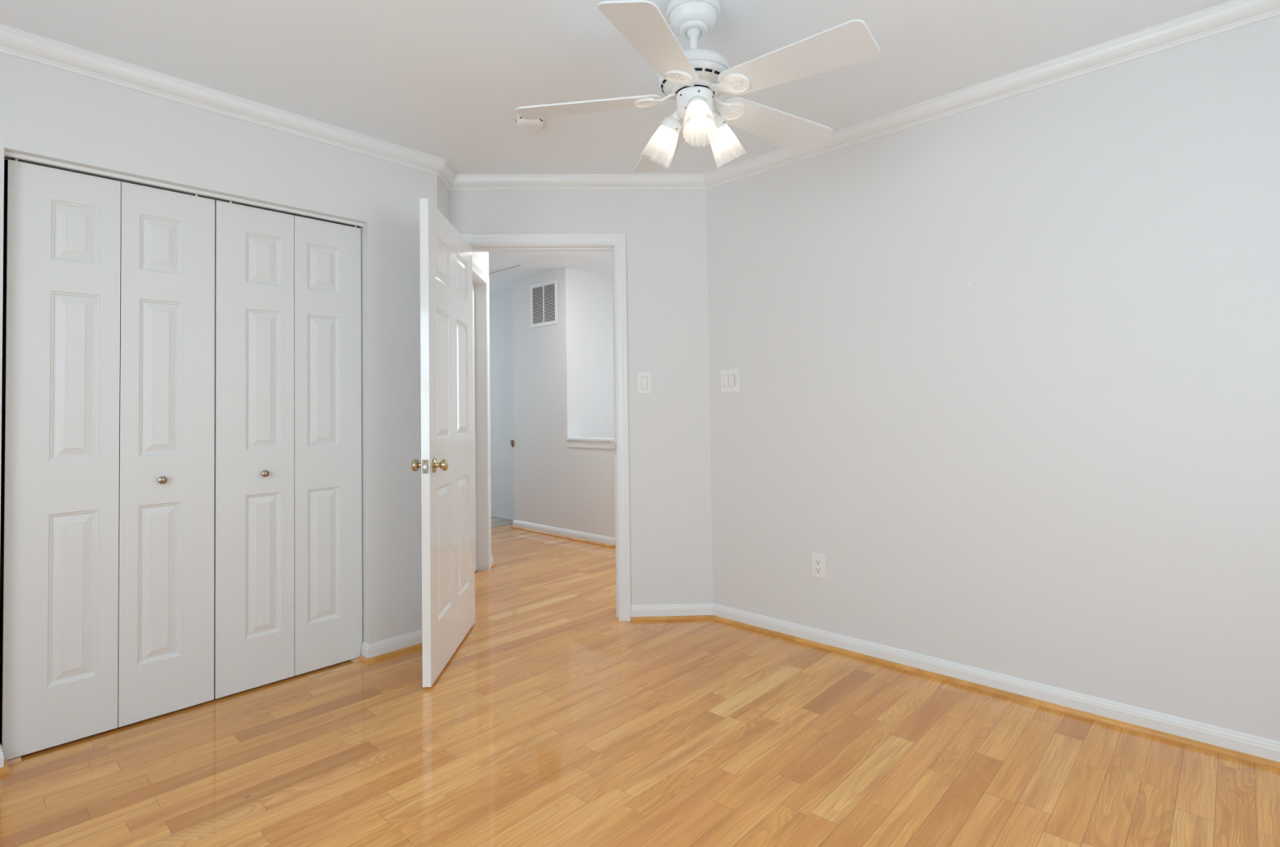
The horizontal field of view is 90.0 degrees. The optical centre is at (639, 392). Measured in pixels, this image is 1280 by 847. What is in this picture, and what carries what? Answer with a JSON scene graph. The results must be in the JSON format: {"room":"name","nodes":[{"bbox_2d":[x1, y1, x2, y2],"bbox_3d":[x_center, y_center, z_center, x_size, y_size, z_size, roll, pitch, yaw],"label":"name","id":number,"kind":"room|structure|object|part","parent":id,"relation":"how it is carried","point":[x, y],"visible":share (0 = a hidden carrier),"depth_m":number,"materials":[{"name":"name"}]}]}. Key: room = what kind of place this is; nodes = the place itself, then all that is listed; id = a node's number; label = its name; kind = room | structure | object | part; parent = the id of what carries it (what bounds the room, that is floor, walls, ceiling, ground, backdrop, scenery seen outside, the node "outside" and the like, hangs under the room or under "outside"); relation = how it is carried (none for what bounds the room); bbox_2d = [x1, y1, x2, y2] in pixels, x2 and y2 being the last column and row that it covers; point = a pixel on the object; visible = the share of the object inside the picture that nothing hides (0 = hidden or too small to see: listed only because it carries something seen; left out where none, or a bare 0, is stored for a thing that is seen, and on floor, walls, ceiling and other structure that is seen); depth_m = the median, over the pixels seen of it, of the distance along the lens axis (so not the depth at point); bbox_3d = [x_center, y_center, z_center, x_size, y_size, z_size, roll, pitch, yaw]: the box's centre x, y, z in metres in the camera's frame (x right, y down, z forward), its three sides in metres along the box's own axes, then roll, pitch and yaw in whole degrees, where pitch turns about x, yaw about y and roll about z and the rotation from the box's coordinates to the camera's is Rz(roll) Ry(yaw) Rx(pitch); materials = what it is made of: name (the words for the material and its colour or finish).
{"room":"empty bedroom","nodes":[
{"label":"empty bedroom","id":0,"kind":"room"},
{"bbox_2d":[0,160,8,702],"bbox_3d":[-2.078,0.031,2.793,0.665,2.440,1.756,-2,-2,43],"label":"door frame","id":1,"kind":"structure","parent":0,"point":[5,212],"depth_m":2.62,"materials":[{"name":"paint"}]},
{"bbox_2d":[0,52,448,644],"bbox_3d":[-1.994,0.021,2.409,0.248,2.440,2.895,-2,-2,43],"label":"wall","id":2,"kind":"structure","parent":0,"point":[46,112],"depth_m":2.93,"materials":[{"name":"paint"}]},
{"bbox_2d":[0,743,4,767],"bbox_3d":[-2.457,1.192,1.713,0.065,0.078,1.066,-2,-2,43],"label":"baseboard","id":3,"kind":"structure","parent":2,"relation":"attached to","point":[2,755],"depth_m":2.08,"materials":[{"name":"paint"}]},
{"bbox_2d":[0,759,9,774],"bbox_3d":[-2.448,1.221,1.713,0.078,0.019,1.079,-2,-2,43],"label":"trim","id":4,"kind":"structure","parent":2,"relation":"attached to","point":[5,769],"depth_m":2.08,"materials":[{"name":"brown wood"}]},
{"bbox_2d":[4,151,364,226],"bbox_3d":[-1.734,-0.804,2.604,0.018,0.013,1.216,-2,-2,43],"label":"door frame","id":5,"kind":"structure","parent":2,"relation":"attached to","point":[6,153],"depth_m":2.49,"materials":[{"name":"paint"}]},
{"bbox_2d":[4,155,359,227],"bbox_3d":[-1.754,-0.801,2.622,0.032,0.019,1.214,-2,-2,43],"label":"closet track","id":6,"kind":"object","parent":5,"relation":"attached to","point":[6,157],"visible":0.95,"depth_m":2.52,"materials":[{"name":"metal"}]},
{"bbox_2d":[1,159,214,759],"bbox_3d":[-1.931,0.218,2.373,0.062,2.022,0.603,-2,-2,43],"label":"door","id":7,"kind":"structure","parent":6,"relation":"hanging from","point":[109,479],"depth_m":2.35,"materials":[{"name":"paint"}]},
{"bbox_3d":[-1.832,0.334,2.452,0.032,0.030,0.030,-2,-2,43],"label":"knob","id":8,"kind":"part","parent":7,"relation":"part of","materials":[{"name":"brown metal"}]},
{"bbox_2d":[213,200,362,698],"bbox_3d":[-1.520,0.223,2.813,0.062,2.022,0.591,-2,-2,43],"label":"door","id":9,"kind":"structure","parent":6,"relation":"hanging from","point":[288,563],"depth_m":2.79,"materials":[{"name":"paint"}]},
{"bbox_3d":[-1.590,0.342,2.711,0.032,0.030,0.030,-2,-2,43],"label":"knob","id":10,"kind":"part","parent":9,"relation":"part of","materials":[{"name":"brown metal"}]},
{"bbox_2d":[359,642,422,664],"bbox_3d":[-1.100,1.238,3.182,0.157,0.019,0.591,-2,-2,31],"label":"trim","id":11,"kind":"structure","parent":2,"relation":"attached to","point":[366,660],"depth_m":3.02,"materials":[{"name":"brown wood"}]},
{"bbox_2d":[361,629,422,657],"bbox_3d":[-1.101,1.209,3.193,0.142,0.078,0.576,-2,-2,31],"label":"baseboard","id":12,"kind":"structure","parent":2,"relation":"attached to","point":[368,651],"depth_m":3.04,"materials":[{"name":"paint"}]},
{"bbox_2d":[0,0,1279,190],"bbox_3d":[-0.170,-1.213,1.473,4.093,0.071,3.801,-2,-2,43],"label":"crown molding","id":13,"kind":"structure","parent":2,"relation":"attached to","point":[1233,14],"depth_m":2.59,"materials":[{"name":"paint"}]},
{"bbox_2d":[471,251,488,570],"bbox_3d":[-1.705,0.060,4.183,1.200,2.440,1.190,-1,-1,-2],"label":"wall","id":14,"kind":"structure","parent":0,"point":[481,259],"depth_m":4.65,"materials":[{"name":"paint"}]},
{"bbox_2d":[472,283,476,571],"bbox_3d":[-1.198,0.231,4.248,0.036,2.067,0.801,-1,-1,-2],"label":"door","id":15,"kind":"structure","parent":14,"relation":"in","point":[473,284],"depth_m":4.61,"materials":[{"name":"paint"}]},
{"bbox_2d":[471,259,491,569],"bbox_3d":[-1.097,0.200,4.252,0.018,2.147,0.939,-1,-1,-2],"label":"hall door","id":16,"kind":"structure","parent":14,"relation":"in","point":[476,269],"depth_m":4.67,"materials":[{"name":"paint"}]},
{"bbox_2d":[488,288,514,519],"bbox_3d":[-1.662,0.131,7.106,1.665,2.440,0.088,-2,-2,43],"label":"wall","id":17,"kind":"structure","parent":0,"point":[500,303],"depth_m":6.88,"materials":[{"name":"paint"}]},
{"bbox_2d":[491,515,513,525],"bbox_3d":[-3.053,1.371,5.817,1.525,0.058,6.650,-2,-2,43],"label":"floor","id":18,"kind":"structure","parent":0,"point":[495,520],"depth_m":6.68,"materials":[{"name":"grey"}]},
{"bbox_2d":[511,267,613,528],"bbox_3d":[-0.397,0.102,6.644,0.815,2.440,1.635,-2,-2,43],"label":"wall","id":19,"kind":"structure","parent":0,"point":[563,386],"depth_m":6.01,"materials":[{"name":"paint"}]},
{"bbox_2d":[529,279,557,327],"bbox_3d":[-0.904,-0.834,6.003,0.396,0.406,0.009,-2,-2,43],"label":"air vent","id":20,"kind":"object","parent":19,"relation":"in","point":[544,295],"visible":1,"depth_m":6.00,"materials":[{"name":"white plastic"}]},
{"bbox_2d":[448,189,712,604],"bbox_3d":[-0.303,0.025,3.577,1.472,2.440,0.115,-1,-1,-2],"label":"wall","id":21,"kind":"structure","parent":0,"point":[669,464],"depth_m":3.54,"materials":[{"name":"paint"}]},
{"bbox_2d":[411,198,475,686],"bbox_3d":[-0.912,0.209,3.078,0.152,2.042,0.830,-1,-1,-2],"label":"door","id":22,"kind":"structure","parent":21,"relation":"in","point":[446,377],"depth_m":2.92,"materials":[{"name":"paint"}]},
{"bbox_3d":[-0.946,0.309,2.735,0.058,0.067,0.067,-1,-1,-2],"label":"knob","id":23,"kind":"part","parent":22,"relation":"part of","materials":[{"name":"gold metal"}]},
{"bbox_3d":[-0.852,0.308,2.738,0.058,0.067,0.067,-1,-1,-2],"label":"knob","id":24,"kind":"part","parent":22,"relation":"part of","materials":[{"name":"gold metal"}]},
{"bbox_2d":[460,232,631,620],"bbox_3d":[-0.541,0.185,3.565,0.949,2.127,0.150,-1,-1,-2],"label":"door frame","id":25,"kind":"structure","parent":21,"relation":"attached to","point":[615,242],"depth_m":3.52,"materials":[{"name":"paint"}]},
{"bbox_2d":[637,371,651,393],"bbox_3d":[0.024,-0.057,3.527,0.076,0.118,0.010,-1,-1,-2],"label":"light switch","id":26,"kind":"object","parent":21,"relation":"attached to","point":[644,379],"visible":1,"depth_m":3.53,"materials":[{"name":"white plastic"}]},
{"bbox_2d":[567,446,615,537],"bbox_3d":[0.174,0.845,5.480,1.717,0.882,0.393,-1,-1,12],"label":"wall","id":27,"kind":"structure","parent":0,"point":[591,471],"depth_m":5.53,"materials":[{"name":"paint"}]},
{"bbox_2d":[511,525,615,546],"bbox_3d":[-0.205,1.285,5.609,2.492,0.019,0.544,-1,-2,22],"label":"trim","id":28,"kind":"structure","parent":27,"relation":"attached to","point":[512,526],"depth_m":5.74,"materials":[{"name":"brown wood"}]},
{"bbox_2d":[512,519,615,544],"bbox_3d":[-0.198,1.255,5.612,2.470,0.078,0.528,-1,-2,22],"label":"baseboard","id":29,"kind":"structure","parent":27,"relation":"attached to","point":[580,535],"depth_m":5.74,"materials":[{"name":"paint"}]},
{"bbox_2d":[565,436,614,448],"bbox_3d":[0.196,0.425,5.485,1.795,0.085,0.440,-1,-1,12],"label":"half wall cap","id":30,"kind":"object","parent":27,"relation":"on","point":[572,442],"visible":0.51,"depth_m":5.54,"materials":[{"name":"paint"}]},
{"bbox_2d":[0,0,1231,293],"bbox_3d":[-0.670,-1.239,3.618,8.150,0.100,6.650,-2,-2,43],"label":"ceiling","id":31,"kind":"structure","parent":0,"point":[446,79],"depth_m":2.32,"materials":[{"name":"paint"}]},
{"bbox_2d":[489,264,520,273],"bbox_3d":[-1.311,-1.121,5.897,0.695,0.005,0.006,-2,-2,43],"label":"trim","id":32,"kind":"structure","parent":31,"relation":"attached to","point":[519,264],"depth_m":5.81,"materials":[{"name":"white paint"}]},
{"bbox_2d":[515,113,544,131],"bbox_3d":[-0.487,-1.190,2.826,0.128,0.041,0.128,-2,-2,43],"label":"smoke detector","id":33,"kind":"object","parent":31,"relation":"attached to","point":[529,125],"visible":0.8,"depth_m":2.80,"materials":[{"name":"white plastic"}]},
{"bbox_2d":[515,0,879,172],"bbox_3d":[0.202,-0.992,2.032,1.081,0.496,1.116,-2,-2,43],"label":"ceiling fan","id":34,"kind":"object","parent":31,"relation":"hanging from","point":[694,77],"visible":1,"depth_m":1.97,"materials":[{"name":"white metal"}]},
{"bbox_3d":[-0.162,-0.928,2.074,0.465,0.006,0.154,-4,11,4],"label":"blade","id":35,"kind":"part","parent":34,"relation":"part of","materials":[{"name":"white laminate"}]},
{"bbox_3d":[0.047,-0.939,1.736,0.154,0.006,0.465,12,7,21],"label":"blade","id":36,"kind":"part","parent":34,"relation":"part of","materials":[{"name":"white laminate"}]},
{"bbox_3d":[0.095,-0.924,2.377,0.154,0.006,0.465,-13,-2,-14],"label":"blade","id":37,"kind":"part","parent":34,"relation":"part of","materials":[{"name":"white laminate"}]},
{"bbox_3d":[0.076,-0.819,2.103,0.105,0.122,0.105,33,15,26],"label":"lamp shade","id":38,"kind":"part","parent":34,"relation":"part of","materials":[{"name":"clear glass"}]},
{"bbox_3d":[0.127,-0.905,2.076,0.051,0.050,0.033,-2,-2,30],"label":"lamp arm","id":39,"kind":"part","parent":34,"relation":"part of","materials":[{"name":"white metal"}]},
{"bbox_3d":[0.177,-0.840,1.940,0.044,0.066,0.044,-1,-32,0],"label":"bulb","id":40,"kind":"part","parent":34,"relation":"part of","materials":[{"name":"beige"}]},
{"bbox_3d":[0.177,-0.825,1.930,0.105,0.122,0.105,-1,-32,0],"label":"lamp shade","id":41,"kind":"part","parent":34,"relation":"part of","materials":[{"name":"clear glass"}]},
{"bbox_3d":[0.277,-0.822,2.104,0.105,0.122,0.105,-35,15,-26],"label":"lamp shade","id":42,"kind":"part","parent":34,"relation":"part of","materials":[{"name":"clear glass"}]},
{"bbox_3d":[0.463,-0.933,2.227,0.465,0.006,0.154,4,-16,-32],"label":"blade","id":43,"kind":"part","parent":34,"relation":"part of","materials":[{"name":"white laminate"}]},
{"bbox_3d":[0.433,-0.943,1.830,0.465,0.006,0.154,2,-11,40],"label":"blade","id":44,"kind":"part","parent":34,"relation":"part of","materials":[{"name":"white laminate"}]},
{"bbox_2d":[0,523,1279,846],"bbox_3d":[-0.061,1.259,3.020,6.580,0.060,6.650,-2,-2,43],"label":"floor","id":45,"kind":"structure","parent":0,"point":[556,719],"depth_m":2.10,"materials":[{"name":"brown wood"}]},
{"bbox_2d":[7,755,21,764],"bbox_3d":[-2.107,1.233,2.148,0.054,0.007,0.040,-2,-2,43],"label":"block","id":46,"kind":"object","parent":45,"relation":"on","point":[11,761],"visible":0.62,"depth_m":2.14,"materials":[{"name":"brown wood"}]},
{"bbox_2d":[349,657,360,662],"bbox_3d":[-1.326,1.242,2.982,0.054,0.007,0.040,-2,-2,43],"label":"block","id":47,"kind":"object","parent":45,"relation":"on","point":[354,660],"visible":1,"depth_m":2.97,"materials":[{"name":"brown wood"}]},
{"bbox_2d":[491,522,512,527],"bbox_3d":[-2.480,1.347,5.281,0.045,0.064,6.650,-2,-2,43],"label":"threshold","id":48,"kind":"object","parent":45,"relation":"on","point":[508,522],"depth_m":6.45,"materials":[{"name":"grey"}]},
{"bbox_2d":[706,15,1279,741],"bbox_3d":[1.571,-0.028,2.513,3.235,2.440,0.115,-2,-2,43],"label":"wall","id":49,"kind":"structure","parent":0,"point":[1059,466],"depth_m":2.48,"materials":[{"name":"paint"}]},
{"bbox_2d":[720,368,739,391],"bbox_3d":[0.483,-0.066,3.445,0.118,0.122,0.010,-2,-2,43],"label":"light switch","id":50,"kind":"object","parent":49,"relation":"attached to","point":[730,378],"visible":1,"depth_m":3.44,"materials":[{"name":"white plastic"}]},
{"bbox_2d":[811,552,826,578],"bbox_3d":[0.860,0.833,3.083,0.072,0.117,0.008,-2,-2,43],"label":"power outlet","id":51,"kind":"object","parent":49,"relation":"attached to","point":[818,565],"visible":1,"depth_m":3.08,"materials":[{"name":"white plastic"}]},
{"bbox_2d":[814,566,821,573],"bbox_3d":[0.859,0.853,3.081,0.033,0.029,0.003,-2,-2,43],"label":"receptacle","id":52,"kind":"object","parent":51,"relation":"attached to","point":[817,569],"depth_m":3.08,"materials":[{"name":"white plastic"}]},
{"bbox_2d":[814,558,821,564],"bbox_3d":[0.859,0.813,3.082,0.033,0.029,0.003,-2,-2,43],"label":"receptacle","id":53,"kind":"object","parent":51,"relation":"attached to","point":[817,561],"depth_m":3.08,"materials":[{"name":"white plastic"}]},
{"bbox_2d":[631,603,1279,761],"bbox_3d":[1.388,1.158,2.562,3.422,0.078,0.299,-2,-2,38],"label":"baseboard","id":54,"kind":"structure","parent":49,"relation":"attached to","point":[1252,744],"depth_m":2.52,"materials":[{"name":"paint"}]},
{"bbox_2d":[631,614,1279,769],"bbox_3d":[1.298,1.186,2.445,3.407,0.019,0.338,-2,-2,43],"label":"trim","id":55,"kind":"structure","parent":49,"relation":"attached to","point":[1218,749],"depth_m":2.51,"materials":[{"name":"brown wood"}]}
]}

